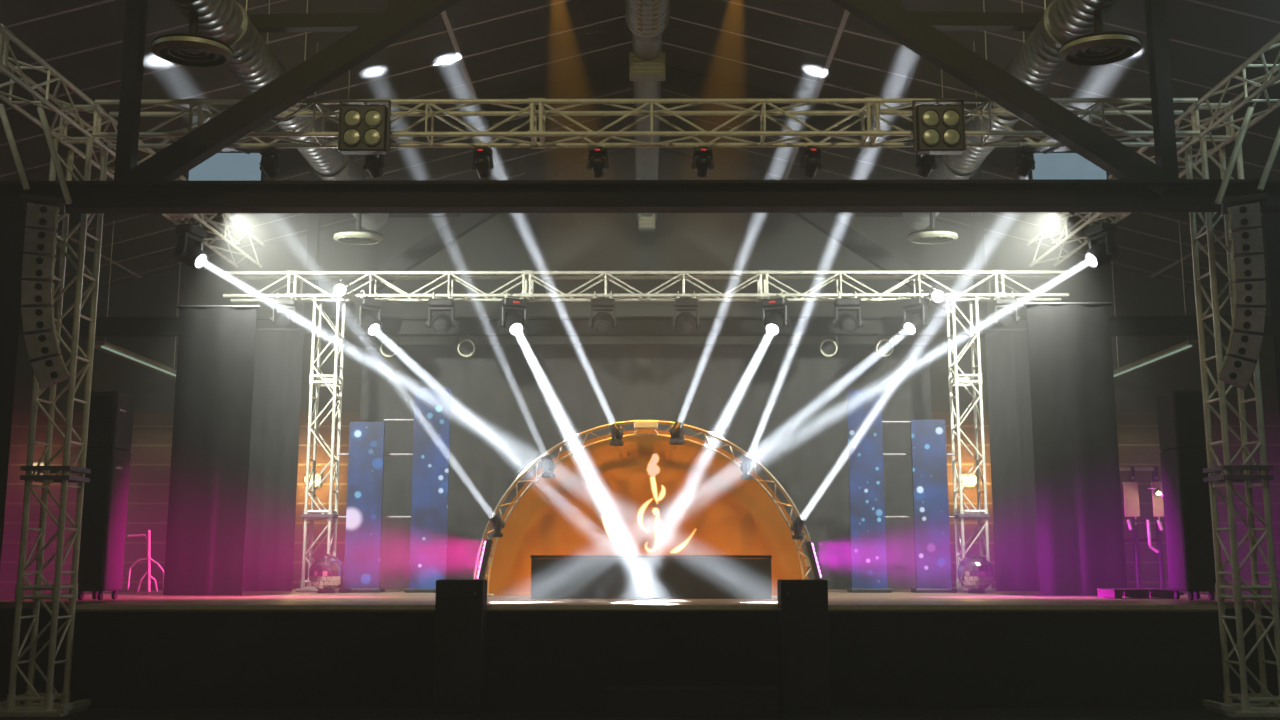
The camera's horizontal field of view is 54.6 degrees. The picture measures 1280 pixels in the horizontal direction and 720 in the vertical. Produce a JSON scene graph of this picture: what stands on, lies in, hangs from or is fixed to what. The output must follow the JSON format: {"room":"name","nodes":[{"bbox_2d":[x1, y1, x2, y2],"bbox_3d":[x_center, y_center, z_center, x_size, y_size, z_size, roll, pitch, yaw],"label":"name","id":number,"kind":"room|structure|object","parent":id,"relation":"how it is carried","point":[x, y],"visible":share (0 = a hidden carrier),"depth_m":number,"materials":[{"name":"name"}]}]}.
{"room":"concert hall","nodes":[
{"label":"concert hall","id":0,"kind":"room"},
{"bbox_2d":[0,0,1279,307],"bbox_3d":[0.046,-5.629,11.543,28.600,4.011,33.000,0,-9,0],"label":"ceiling","id":1,"kind":"structure","parent":0,"point":[473,49],"depth_m":20.82,"materials":[{"name":"metal"}]},
{"bbox_2d":[107,221,113,316],"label":"strip light","id":2,"kind":"object","parent":1,"relation":"hanging from","point":[113,221],"depth_m":23.30,"materials":[{"name":"metal"}]},
{"bbox_2d":[171,0,388,229],"bbox_3d":[-4.734,-4.368,15.768,0.600,2.224,12.700,0,-9,0],"label":"air duct","id":3,"kind":"object","parent":1,"relation":"hanging from","point":[254,64],"visible":0.52,"depth_m":14.97,"materials":[{"name":"metal"}]},
{"bbox_2d":[151,12,232,67],"bbox_3d":[-4.745,-3.436,13.186,0.820,0.501,0.820,-5,-10,28],"label":"diffuser","id":4,"kind":"object","parent":3,"relation":"hanging from","point":[191,49],"visible":1,"depth_m":13.13,"materials":[{"name":"paint"}]},
{"bbox_2d":[333,213,382,244],"bbox_3d":[-4.711,-2.210,20.787,0.820,0.501,0.820,-5,-10,28],"label":"diffuser","id":5,"kind":"object","parent":3,"relation":"hanging from","point":[358,236],"visible":0.99,"depth_m":20.70,"materials":[{"name":"paint"}]},
{"bbox_2d":[625,0,669,230],"bbox_3d":[0.105,-5.068,17.986,0.620,2.632,15.900,0,-9,0],"label":"air duct","id":6,"kind":"object","parent":1,"relation":"hanging from","point":[647,20],"visible":0.93,"depth_m":17.11,"materials":[{"name":"metal"}]},
{"bbox_2d":[640,214,653,225],"bbox_3d":[0.137,-2.840,24.854,0.272,0.322,0.018,0,-9,0],"label":"grille","id":7,"kind":"object","parent":6,"relation":"attached to","point":[645,220],"depth_m":24.84,"materials":[{"name":"metal"}]},
{"bbox_2d":[633,54,661,71],"bbox_3d":[0.102,-4.089,17.104,0.400,0.265,0.018,0,-9,0],"label":"grille","id":8,"kind":"object","parent":6,"relation":"attached to","point":[640,64],"depth_m":17.10,"materials":[{"name":"metal"}]},
{"bbox_2d":[902,0,1119,229],"bbox_3d":[4.866,-4.374,15.726,0.600,2.224,12.700,0,-9,0],"label":"air duct","id":9,"kind":"object","parent":1,"relation":"hanging from","point":[1037,62],"visible":0.57,"depth_m":14.86,"materials":[{"name":"metal"}]},
{"bbox_2d":[908,213,957,243],"bbox_3d":[4.889,-2.217,20.745,0.820,0.501,0.820,-5,-10,28],"label":"diffuser","id":10,"kind":"object","parent":9,"relation":"hanging from","point":[932,235],"visible":0.98,"depth_m":20.61,"materials":[{"name":"paint"}]},
{"bbox_2d":[1058,10,1140,65],"bbox_3d":[4.855,-3.443,13.143,0.820,0.501,0.820,-5,-10,28],"label":"diffuser","id":11,"kind":"object","parent":9,"relation":"hanging from","point":[1097,48],"visible":1,"depth_m":13.09,"materials":[{"name":"paint"}]},
{"bbox_2d":[1178,219,1185,315],"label":"strip light","id":12,"kind":"object","parent":1,"relation":"hanging from","point":[1178,219],"depth_m":23.22,"materials":[{"name":"metal"}]},
{"bbox_2d":[0,150,1279,599],"bbox_3d":[0.120,0.612,27.351,28.000,11.000,0.200,0,-9,0],"label":"wall","id":13,"kind":"structure","parent":0,"point":[505,241],"depth_m":27.46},
{"bbox_2d":[94,337,175,377],"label":"strip light","id":14,"kind":"object","parent":13,"relation":"hanging from","point":[122,353],"depth_m":24.23,"materials":[{"name":"metal"}]},
{"bbox_2d":[304,473,320,487],"bbox_3d":[-7.073,2.596,26.810,0.340,0.300,0.340,0,-9,0],"label":"wall lamp","id":15,"kind":"object","parent":13,"relation":"attached to","point":[318,480],"visible":0.33,"depth_m":26.75,"materials":[{"name":"metal"}]},
{"bbox_2d":[962,473,976,487],"bbox_3d":[7.100,2.590,26.748,0.340,0.300,0.340,0,-9,0],"label":"wall lamp","id":16,"kind":"object","parent":13,"relation":"attached to","point":[971,484],"visible":0.66,"depth_m":26.65,"materials":[{"name":"metal"}]},
{"bbox_2d":[1113,336,1198,377],"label":"strip light","id":17,"kind":"object","parent":13,"relation":"hanging from","point":[1168,353],"depth_m":24.23,"materials":[{"name":"metal"}]},
{"bbox_2d":[0,698,1279,719],"bbox_3d":[0.046,3.498,10.072,28.600,0.200,33.600,0,-9,0],"label":"floor","id":18,"kind":"structure","parent":0,"point":[100,713],"depth_m":14.25,"materials":[{"name":"concrete"}]},
{"bbox_2d":[0,214,25,566],"bbox_3d":[-9.000,0.952,16.151,1.696,6.699,0.093,0,-9,0],"label":"drape","id":19,"kind":"object","parent":18,"relation":"on","point":[12,226],"visible":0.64,"depth_m":16.36,"materials":[{"name":"black fabric"}]},
{"bbox_2d":[0,138,107,716],"bbox_3d":[-6.964,0.706,14.899,0.910,6.850,0.700,0,-9,0],"label":"truss tower","id":20,"kind":"object","parent":18,"relation":"on","point":[12,707],"visible":0.89,"depth_m":14.71,"materials":[{"name":"metal"}]},
{"bbox_2d":[0,24,263,267],"bbox_3d":[-6.975,-2.606,17.570,0.501,0.497,9.200,0,-9,0],"label":"lighting truss","id":21,"kind":"object","parent":20,"relation":"on","point":[6,34],"visible":0.64,"depth_m":15.34,"materials":[{"name":"metal"}]},
{"bbox_2d":[0,104,71,389],"bbox_3d":[-6.905,-1.301,14.117,0.977,3.263,0.550,4,-10,-23],"label":"array","id":22,"kind":"object","parent":21,"relation":"hanging from","point":[49,368],"visible":1,"depth_m":13.93,"materials":[{"name":"black paint"}]},
{"bbox_2d":[173,218,207,269],"bbox_3d":[-6.926,-1.799,19.158,0.500,0.834,0.500,5,-10,-29],"label":"light","id":23,"kind":"object","parent":21,"relation":"hanging from","point":[190,254],"visible":0.95,"depth_m":19.01,"materials":[{"name":"black paint"}]},
{"bbox_2d":[92,97,1199,148],"bbox_3d":[0.066,-2.947,15.456,13.560,0.497,0.501,0,-9,0],"label":"lighting truss","id":24,"kind":"object","parent":20,"relation":"on","point":[202,115],"visible":0.82,"depth_m":15.32,"materials":[{"name":"metal"}]},
{"bbox_2d":[187,148,265,180],"bbox_3d":[-5.391,-2.452,15.920,0.995,0.631,0.614,0,-9,0],"label":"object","id":25,"kind":"object","parent":24,"relation":"hanging from","point":[242,164],"visible":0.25,"depth_m":16.11,"materials":[{"name":"blue glass"}]},
{"bbox_2d":[259,142,279,177],"bbox_3d":[-4.657,-2.513,15.610,0.250,0.445,0.250,2,-9,-14],"label":"light","id":26,"kind":"object","parent":24,"relation":"hanging from","point":[269,164],"visible":1,"depth_m":15.55,"materials":[{"name":"black paint"}]},
{"bbox_2d":[338,100,390,154],"bbox_3d":[-3.342,-2.846,15.073,0.620,0.709,0.286,0,-9,0],"label":"light","id":27,"kind":"object","parent":24,"relation":"hanging from","point":[363,129],"visible":1,"depth_m":14.95,"materials":[{"name":"black paint"}]},
{"bbox_2d":[363,155,384,177],"bbox_3d":[-3.341,-2.513,15.604,0.250,0.446,0.250,4,-10,-21],"label":"light","id":28,"kind":"object","parent":24,"relation":"hanging from","point":[374,165],"visible":0.76,"depth_m":15.54,"materials":[{"name":"black paint"}]},
{"bbox_2d":[471,142,493,177],"bbox_3d":[-1.976,-2.514,15.598,0.250,0.447,0.250,5,-11,-30],"label":"light","id":29,"kind":"object","parent":24,"relation":"hanging from","point":[481,163],"visible":1,"depth_m":15.54,"materials":[{"name":"black paint"}]},
{"bbox_2d":[587,143,608,177],"bbox_3d":[-0.525,-2.514,15.592,0.250,0.447,0.250,8,-12,-40],"label":"light","id":30,"kind":"object","parent":24,"relation":"hanging from","point":[598,164],"visible":1,"depth_m":15.54,"materials":[{"name":"black paint"}]},
{"bbox_2d":[692,142,713,177],"bbox_3d":[0.788,-2.515,15.586,0.250,0.447,0.250,-8,-12,39],"label":"light","id":31,"kind":"object","parent":24,"relation":"hanging from","point":[702,164],"visible":1,"depth_m":15.53,"materials":[{"name":"black paint"}]},
{"bbox_2d":[800,142,822,176],"bbox_3d":[2.150,-2.517,15.580,0.250,0.447,0.250,-5,-11,30],"label":"light","id":32,"kind":"object","parent":24,"relation":"hanging from","point":[812,163],"visible":1,"depth_m":15.52,"materials":[{"name":"black paint"}]},
{"bbox_2d":[915,152,936,176],"bbox_3d":[3.585,-2.518,15.574,0.250,0.446,0.250,-4,-10,21],"label":"light","id":33,"kind":"object","parent":24,"relation":"hanging from","point":[925,164],"visible":0.77,"depth_m":15.51,"materials":[{"name":"black paint"}]},
{"bbox_2d":[912,100,965,154],"bbox_3d":[3.619,-2.840,15.041,0.620,0.709,0.286,0,-9,0],"label":"light","id":34,"kind":"object","parent":24,"relation":"hanging from","point":[937,129],"visible":1,"depth_m":14.91,"materials":[{"name":"black paint"}]},
{"bbox_2d":[1014,141,1035,176],"bbox_3d":[4.832,-2.519,15.568,0.250,0.445,0.250,-2,-9,15],"label":"light","id":35,"kind":"object","parent":24,"relation":"hanging from","point":[1025,163],"visible":1,"depth_m":15.51,"materials":[{"name":"black paint"}]},
{"bbox_2d":[1028,147,1107,178],"bbox_3d":[5.557,-2.445,15.870,1.013,0.629,0.614,0,-9,0],"label":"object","id":36,"kind":"object","parent":24,"relation":"hanging from","point":[1050,164],"visible":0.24,"depth_m":16.07,"materials":[{"name":"blue glass"}]},
{"bbox_2d":[433,579,486,713],"bbox_3d":[-2.116,3.361,14.623,0.577,1.520,0.446,0,-9,0],"label":"speaker","id":37,"kind":"object","parent":18,"relation":"on","point":[459,676],"visible":1,"depth_m":14.42,"materials":[{"name":"paint"}]},
{"bbox_2d":[435,595,479,706],"bbox_3d":[-2.117,3.378,14.414,0.497,1.270,0.020,0,-9,0],"label":"grille","id":38,"kind":"object","parent":37,"relation":"attached to","point":[457,617],"depth_m":14.40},
{"bbox_2d":[0,589,1279,711],"bbox_3d":[0.086,4.197,18.857,17.400,1.217,8.630,0,-9,0],"label":"stage platform","id":39,"kind":"object","parent":18,"relation":"on","point":[901,648],"visible":0.89,"depth_m":14.89,"materials":[{"name":"brown wood"}]},
{"bbox_2d":[77,391,134,599],"bbox_3d":[-7.307,1.847,16.939,0.430,2.804,0.592,0,-9,0],"label":"speaker stack","id":40,"kind":"object","parent":39,"relation":"on","point":[110,428],"visible":0.95,"depth_m":16.74,"materials":[{"name":"paint"}]},
{"bbox_2d":[77,452,110,587],"bbox_3d":[-7.311,2.130,16.603,0.342,1.799,0.020,0,-9,0],"label":"grille","id":41,"kind":"object","parent":40,"relation":"attached to","point":[96,512],"depth_m":16.59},
{"bbox_2d":[87,394,114,443],"bbox_3d":[-7.311,0.800,16.818,0.342,0.675,0.020,0,-9,0],"label":"grille","id":42,"kind":"object","parent":40,"relation":"attached to","point":[101,428],"depth_m":16.81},
{"bbox_2d":[127,530,163,591],"bbox_3d":[-7.785,3.158,19.502,0.600,0.962,0.287,0,-9,0],"label":"metal stand","id":43,"kind":"object","parent":39,"relation":"on","point":[148,558],"visible":0.94,"depth_m":19.40,"materials":[{"name":"metal"}]},
{"bbox_2d":[163,305,259,594],"bbox_3d":[-6.487,1.324,18.759,1.267,4.393,0.082,0,-9,0],"label":"drape","id":44,"kind":"object","parent":39,"relation":"on","point":[208,488],"visible":1,"depth_m":18.75,"materials":[{"name":"black fabric"}]},
{"bbox_2d":[242,328,306,590],"bbox_3d":[-6.871,1.671,21.241,2.136,4.497,0.094,0,-9,0],"label":"drape","id":45,"kind":"object","parent":39,"relation":"on","point":[277,381],"visible":0.38,"depth_m":21.22,"materials":[{"name":"black fabric"}]},
{"bbox_2d":[296,297,345,591],"bbox_3d":[-5.524,1.449,21.691,0.600,5.103,0.600,0,-9,0],"label":"truss tower","id":46,"kind":"object","parent":39,"relation":"on","point":[330,515],"visible":0.9,"depth_m":21.65,"materials":[{"name":"metal"}]},
{"bbox_2d":[300,514,340,517],"bbox_3d":[-5.524,2.704,21.488,0.560,0.050,0.560,0,-9,0],"label":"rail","id":47,"kind":"object","parent":46,"relation":"attached to","point":[301,515],"depth_m":21.21,"materials":[{"name":"grey metal"}]},
{"bbox_2d":[223,270,1068,302],"bbox_3d":[0.096,-1.312,22.111,14.900,0.487,0.491,0,-9,0],"label":"lighting truss","id":48,"kind":"object","parent":46,"relation":"on","point":[761,275],"visible":0.93,"depth_m":21.94,"materials":[{"name":"metal"}]},
{"bbox_2d":[270,292,296,327],"bbox_3d":[-6.271,-0.869,21.856,0.440,0.663,0.431,2,-9,-12],"label":"light","id":49,"kind":"object","parent":48,"relation":"hanging from","point":[283,319],"visible":1,"depth_m":21.77,"materials":[{"name":"black paint"}]},
{"bbox_2d":[332,279,348,296],"bbox_3d":[-5.234,-1.245,21.700,0.284,0.348,0.302,1,-9,-7],"label":"spotlight","id":50,"kind":"object","parent":48,"relation":"attached to","point":[339,289],"visible":1,"depth_m":21.60,"materials":[{"name":"black paint"}]},
{"bbox_2d":[353,290,382,336],"bbox_3d":[-4.783,-0.805,21.839,0.486,0.829,0.494,1,-9,-8],"label":"light","id":51,"kind":"object","parent":48,"relation":"hanging from","point":[371,325],"visible":1,"depth_m":21.71,"materials":[{"name":"black paint"}]},
{"bbox_2d":[426,291,456,332],"bbox_3d":[-3.495,-0.828,21.835,0.519,0.784,0.509,0,-9,-1],"label":"light","id":52,"kind":"object","parent":48,"relation":"hanging from","point":[442,322],"visible":1,"depth_m":21.73,"materials":[{"name":"black paint"}]},
{"bbox_2d":[498,291,528,336],"bbox_3d":[-2.226,-0.804,21.828,0.484,0.833,0.492,-3,-10,18],"label":"light","id":53,"kind":"object","parent":48,"relation":"hanging from","point":[511,321],"visible":1,"depth_m":21.71,"materials":[{"name":"black paint"}]},
{"bbox_2d":[588,291,617,334],"bbox_3d":[-0.653,-0.816,21.819,0.493,0.814,0.493,-9,-13,44],"label":"light","id":54,"kind":"object","parent":48,"relation":"hanging from","point":[602,322],"visible":1,"depth_m":21.72,"materials":[{"name":"black paint"}]},
{"bbox_2d":[671,291,700,334],"bbox_3d":[0.811,-0.817,21.812,0.493,0.814,0.493,-9,-13,44],"label":"light","id":55,"kind":"object","parent":48,"relation":"hanging from","point":[686,322],"visible":1,"depth_m":21.71,"materials":[{"name":"black paint"}]},
{"bbox_2d":[760,290,790,336],"bbox_3d":[2.377,-0.805,21.810,0.484,0.837,0.484,3,-10,-19],"label":"light","id":56,"kind":"object","parent":48,"relation":"hanging from","point":[777,320],"visible":1,"depth_m":21.69,"materials":[{"name":"black paint"}]},
{"bbox_2d":[832,291,862,332],"bbox_3d":[3.648,-0.833,21.803,0.519,0.784,0.509,0,-9,1],"label":"light","id":57,"kind":"object","parent":48,"relation":"hanging from","point":[846,322],"visible":1,"depth_m":21.71,"materials":[{"name":"black paint"}]},
{"bbox_2d":[901,290,930,335],"bbox_3d":[4.838,-0.814,21.799,0.490,0.824,0.490,-1,-9,4],"label":"light","id":58,"kind":"object","parent":48,"relation":"hanging from","point":[912,324],"visible":1,"depth_m":21.66,"materials":[{"name":"black paint"}]},
{"bbox_2d":[929,285,945,302],"bbox_3d":[5.184,-1.137,21.635,0.284,0.347,0.301,-1,-9,7],"label":"light","id":59,"kind":"object","parent":48,"relation":"attached to","point":[938,295],"visible":1,"depth_m":21.54,"materials":[{"name":"black paint"}]},
{"bbox_2d":[993,291,1019,326],"bbox_3d":[6.430,-0.878,21.800,0.440,0.663,0.431,-2,-9,13],"label":"light","id":60,"kind":"object","parent":48,"relation":"hanging from","point":[1005,318],"visible":1,"depth_m":21.71,"materials":[{"name":"black paint"}]},
{"bbox_2d":[309,554,344,592],"bbox_3d":[-5.126,3.494,20.325,0.585,0.630,0.579,0,-9,0],"label":"ball","id":61,"kind":"object","parent":39,"relation":"on","point":[326,573],"visible":1,"depth_m":20.13,"materials":[{"name":"metal"}]},
{"bbox_2d":[338,422,384,592],"bbox_3d":[-4.642,2.466,20.935,0.688,2.854,0.420,0,-9,0],"label":"decorative panel","id":62,"kind":"object","parent":39,"relation":"on","point":[362,563],"visible":1,"depth_m":20.88,"materials":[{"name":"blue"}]},
{"bbox_2d":[338,516,410,517],"bbox_3d":[-4.191,2.658,21.014,1.847,0.036,0.036,0,-9,0],"label":"rail","id":63,"kind":"object","parent":62,"relation":"attached to","point":[338,516],"visible":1,"depth_m":21.00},
{"bbox_2d":[338,453,412,455],"bbox_3d":[-4.225,1.613,21.182,1.862,0.037,0.036,0,-9,0],"label":"rail","id":64,"kind":"object","parent":62,"relation":"attached to","point":[339,454],"visible":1,"depth_m":21.18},
{"bbox_2d":[404,388,450,592],"bbox_3d":[-3.542,2.178,20.977,0.707,3.437,0.420,0,-9,0],"label":"decorative panel","id":65,"kind":"object","parent":39,"relation":"on","point":[431,436],"visible":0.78,"depth_m":20.92,"materials":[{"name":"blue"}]},
{"bbox_2d":[473,420,811,595],"bbox_3d":[0.090,2.221,18.735,5.377,2.637,0.400,0,-9,0],"label":"truss","id":66,"kind":"object","parent":39,"relation":"on","point":[638,424],"visible":0.73,"depth_m":18.79,"materials":[{"name":"metal"}]},
{"bbox_2d":[477,539,492,578],"bbox_3d":[-2.303,2.981,18.441,0.233,0.632,0.120,0,-9,0],"label":"bar","id":67,"kind":"object","parent":66,"relation":"attached to","point":[486,560],"visible":0.97,"depth_m":18.40,"materials":[{"name":"black paint"}]},
{"bbox_2d":[489,514,504,536],"bbox_3d":[-2.123,2.468,18.483,0.234,0.342,0.234,-6,-11,31],"label":"light","id":68,"kind":"object","parent":66,"relation":"attached to","point":[496,521],"visible":1,"depth_m":18.41,"materials":[{"name":"black paint"}]},
{"bbox_2d":[541,455,555,477],"bbox_3d":[-1.368,1.592,18.580,0.223,0.343,0.255,-3,-10,19],"label":"light","id":69,"kind":"object","parent":66,"relation":"attached to","point":[548,463],"visible":1,"depth_m":18.50,"materials":[{"name":"black paint"}]},
{"bbox_2d":[610,423,623,445],"bbox_3d":[-0.351,1.114,18.647,0.223,0.343,0.255,-4,-10,24],"label":"light","id":70,"kind":"object","parent":66,"relation":"attached to","point":[617,433],"visible":1,"depth_m":18.57,"materials":[{"name":"black paint"}]},
{"bbox_2d":[485,430,808,595],"bbox_3d":[0.091,2.317,18.949,4.937,2.517,0.026,0,-9,0],"label":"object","id":71,"kind":"object","parent":66,"relation":"attached to","point":[706,492],"visible":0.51,"depth_m":18.94,"materials":[{"name":"wood"}]},
{"bbox_2d":[601,510,626,553],"bbox_3d":[-0.394,2.603,18.786,0.380,0.644,0.042,0,-9,0],"label":"sign","id":72,"kind":"object","parent":71,"relation":"attached to","point":[609,531],"depth_m":18.77,"materials":[{"name":"gold"}]},
{"bbox_2d":[637,453,665,552],"bbox_3d":[0.175,2.169,18.854,0.426,1.494,0.042,0,-9,0],"label":"sign","id":73,"kind":"object","parent":71,"relation":"attached to","point":[653,469],"depth_m":18.84,"materials":[{"name":"yellow"}]},
{"bbox_2d":[670,528,696,553],"bbox_3d":[0.657,2.736,18.760,0.394,0.374,0.042,0,-9,0],"label":"sign","id":74,"kind":"object","parent":71,"relation":"attached to","point":[680,547],"depth_m":18.73,"materials":[{"name":"yellow"}]},
{"bbox_2d":[669,422,684,444],"bbox_3d":[0.555,1.096,18.631,0.224,0.343,0.255,7,-12,-39],"label":"light","id":75,"kind":"object","parent":66,"relation":"attached to","point":[676,433],"visible":1,"depth_m":18.56,"materials":[{"name":"black paint"}]},
{"bbox_2d":[740,456,753,479],"bbox_3d":[1.597,1.615,18.599,0.216,0.342,0.255,-3,-10,16],"label":"light","id":76,"kind":"object","parent":66,"relation":"attached to","point":[746,465],"visible":1,"depth_m":18.53,"materials":[{"name":"black paint"}]},
{"bbox_2d":[790,516,805,539],"bbox_3d":[2.347,2.497,18.461,0.234,0.343,0.234,5,-10,-28],"label":"light","id":77,"kind":"object","parent":66,"relation":"attached to","point":[797,525],"visible":1,"depth_m":18.39,"materials":[{"name":"black paint"}]},
{"bbox_2d":[804,541,821,578],"bbox_3d":[2.570,2.987,18.418,0.241,0.590,0.120,0,-9,0],"label":"bar","id":78,"kind":"object","parent":66,"relation":"attached to","point":[811,561],"visible":0.97,"depth_m":18.38,"materials":[{"name":"black paint"}]},
{"bbox_2d":[360,344,931,588],"bbox_3d":[0.102,1.944,23.091,10.800,4.548,0.073,0,-9,0],"label":"drape","id":79,"kind":"object","parent":39,"relation":"on","point":[784,405],"visible":0.46,"depth_m":23.24,"materials":[{"name":"grey fabric"}]},
{"bbox_2d":[530,555,771,598],"bbox_3d":[0.158,3.069,17.585,3.364,0.596,0.720,0,-9,0],"label":"stage riser","id":80,"kind":"object","parent":39,"relation":"on","point":[552,576],"visible":1,"depth_m":17.24,"materials":[{"name":"black paint"}]},
{"bbox_2d":[847,390,891,592],"bbox_3d":[3.822,2.192,20.941,0.680,3.398,0.420,0,-9,0],"label":"decorative panel","id":81,"kind":"object","parent":39,"relation":"on","point":[864,407],"visible":1,"depth_m":20.88,"materials":[{"name":"blue"}]},
{"bbox_2d":[910,420,956,592],"bbox_3d":[4.893,2.445,20.896,0.677,2.883,0.420,0,-9,0],"label":"decorative panel","id":82,"kind":"object","parent":39,"relation":"on","point":[928,437],"visible":1,"depth_m":20.84,"materials":[{"name":"blue"}]},
{"bbox_2d":[883,453,954,455],"bbox_3d":[4.472,1.610,21.144,1.787,0.037,0.036,0,-9,0],"label":"rail","id":83,"kind":"object","parent":82,"relation":"attached to","point":[884,454],"visible":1,"depth_m":21.14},
{"bbox_2d":[946,297,995,591],"bbox_3d":[5.716,1.441,21.642,0.600,5.103,0.600,0,-9,0],"label":"truss tower","id":84,"kind":"object","parent":39,"relation":"on","point":[961,514],"visible":0.89,"depth_m":21.62,"materials":[{"name":"metal"}]},
{"bbox_2d":[951,514,991,517],"bbox_3d":[5.716,2.696,21.439,0.560,0.050,0.560,0,-9,0],"label":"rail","id":85,"kind":"object","parent":84,"relation":"attached to","point":[956,515],"depth_m":21.17,"materials":[{"name":"grey metal"}]},
{"bbox_2d":[957,554,993,592],"bbox_3d":[5.481,3.487,20.280,0.580,0.630,0.586,0,-9,0],"label":"ball","id":86,"kind":"object","parent":39,"relation":"on","point":[975,573],"visible":1,"depth_m":20.09,"materials":[{"name":"mirror"}]},
{"bbox_2d":[982,329,1039,590],"bbox_3d":[7.050,1.668,21.179,2.210,4.484,0.094,0,-9,0],"label":"drape","id":87,"kind":"object","parent":39,"relation":"on","point":[1007,353],"visible":0.4,"depth_m":21.17,"materials":[{"name":"black fabric"}]},
{"bbox_2d":[1024,302,1126,595],"bbox_3d":[6.569,1.298,18.708,1.337,4.427,0.087,0,-9,0],"label":"drape","id":88,"kind":"object","parent":39,"relation":"on","point":[1081,550],"visible":0.98,"depth_m":18.69,"materials":[{"name":"black fabric"}]},
{"bbox_2d":[1097,588,1173,597],"bbox_3d":[7.024,3.303,17.567,0.869,0.120,0.670,0,-9,0],"label":"pallet","id":89,"kind":"object","parent":39,"relation":"on","point":[1102,592],"visible":0.91,"depth_m":17.39,"materials":[{"name":"grey wood"}]},
{"bbox_2d":[1119,466,1183,594],"bbox_3d":[7.795,2.662,19.430,1.062,1.989,0.819,0,-9,0],"label":"equipment rack","id":90,"kind":"object","parent":39,"relation":"on","point":[1130,489],"visible":0.69,"depth_m":19.46,"materials":[{"name":"metal"}]},
{"bbox_2d":[1148,488,1162,496],"bbox_3d":[8.017,2.058,19.340,0.150,0.167,0.450,0,-9,0],"label":"lamp","id":91,"kind":"object","parent":90,"relation":"attached to","point":[1156,492],"depth_m":19.22,"materials":[{"name":"silver metal"}]},
{"bbox_2d":[1156,391,1215,599],"bbox_3d":[7.443,1.841,16.873,0.440,2.795,0.592,0,-9,0],"label":"speaker stack","id":92,"kind":"object","parent":39,"relation":"on","point":[1181,425],"visible":0.91,"depth_m":16.67,"materials":[{"name":"paint"}]},
{"bbox_2d":[1176,394,1205,443],"bbox_3d":[7.439,0.797,16.752,0.353,0.673,0.020,0,-9,0],"label":"grille","id":93,"kind":"object","parent":92,"relation":"attached to","point":[1190,425],"depth_m":16.74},
{"bbox_2d":[1180,452,1215,587],"bbox_3d":[7.439,2.123,16.538,0.353,1.793,0.020,0,-9,0],"label":"grille","id":94,"kind":"object","parent":92,"relation":"attached to","point":[1195,507],"depth_m":16.52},
{"bbox_2d":[0,0,1279,213],"bbox_3d":[0.062,-1.436,14.412,28.000,10.925,0.260,0,-9,0],"label":"roof truss","id":95,"kind":"object","parent":18,"relation":"on","point":[1141,184],"visible":0.88,"depth_m":14.49,"materials":[{"name":"metal"}]},
{"bbox_2d":[19,67,1272,336],"bbox_3d":[0.098,-0.139,22.458,28.000,10.925,0.260,0,-9,0],"label":"roof truss","id":96,"kind":"object","parent":18,"relation":"on","point":[723,157],"visible":0.43,"depth_m":22.63,"materials":[{"name":"metal"}]},
{"bbox_2d":[380,334,399,356],"bbox_3d":[-4.529,-0.261,22.442,0.351,0.451,0.397,1,-9,-7],"label":"spotlight","id":97,"kind":"object","parent":96,"relation":"hanging from","point":[388,348],"visible":1,"depth_m":22.33,"materials":[{"name":"black paint"}]},
{"bbox_2d":[457,334,476,356],"bbox_3d":[-3.133,-0.262,22.436,0.351,0.451,0.397,1,-9,-5],"label":"spotlight","id":98,"kind":"object","parent":96,"relation":"hanging from","point":[466,348],"visible":1,"depth_m":22.32,"materials":[{"name":"black paint"}]},
{"bbox_2d":[818,334,837,356],"bbox_3d":[3.400,-0.267,22.407,0.351,0.451,0.397,-1,-9,6],"label":"light","id":99,"kind":"object","parent":96,"relation":"hanging from","point":[828,347],"visible":1,"depth_m":22.30,"materials":[{"name":"black paint"}]},
{"bbox_2d":[874,334,893,356],"bbox_3d":[4.412,-0.268,22.403,0.351,0.451,0.397,-1,-9,7],"label":"light","id":100,"kind":"object","parent":96,"relation":"hanging from","point":[884,347],"visible":1,"depth_m":22.29,"materials":[{"name":"black paint"}]},
{"bbox_2d":[777,579,830,713],"bbox_3d":[1.925,3.358,14.605,0.570,1.520,0.446,0,-9,0],"label":"subwoofer","id":101,"kind":"object","parent":18,"relation":"on","point":[804,661],"visible":0.99,"depth_m":14.40,"materials":[{"name":"paint"}]},
{"bbox_2d":[784,595,827,706],"bbox_3d":[1.924,3.375,14.396,0.490,1.270,0.020,0,-9,0],"label":"grille","id":102,"kind":"object","parent":101,"relation":"attached to","point":[805,616],"depth_m":14.39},
{"bbox_2d":[1185,137,1279,717],"bbox_3d":[7.096,0.696,14.837,0.910,6.850,0.700,0,-9,0],"label":"truss tower","id":103,"kind":"object","parent":18,"relation":"on","point":[1245,709],"visible":0.87,"depth_m":14.63,"materials":[{"name":"metal"}]},
{"bbox_2d":[1028,32,1279,266],"bbox_3d":[7.125,-2.616,17.508,0.501,0.497,9.200,0,-9,0],"label":"lighting truss","id":104,"kind":"object","parent":103,"relation":"on","point":[1227,118],"visible":0.67,"depth_m":15.38,"materials":[{"name":"metal"}]},
{"bbox_2d":[1084,219,1118,268],"bbox_3d":[7.091,-1.808,19.097,0.500,0.834,0.500,-5,-10,29],"label":"light","id":105,"kind":"object","parent":104,"relation":"hanging from","point":[1099,254],"visible":0.95,"depth_m":18.95,"materials":[{"name":"black paint"}]},
{"bbox_2d":[1215,107,1279,390],"bbox_3d":[6.972,-1.292,14.046,1.015,3.257,0.548,-4,-10,24],"label":"array","id":106,"kind":"object","parent":104,"relation":"hanging from","point":[1237,368],"visible":1,"depth_m":13.87,"materials":[{"name":"black paint"}]},
{"bbox_2d":[1263,212,1279,415],"bbox_3d":[9.102,0.951,16.071,1.653,6.674,0.091,0,-9,0],"label":"drape","id":107,"kind":"object","parent":18,"relation":"on","point":[1271,219],"visible":0.62,"depth_m":16.41,"materials":[{"name":"black fabric"}]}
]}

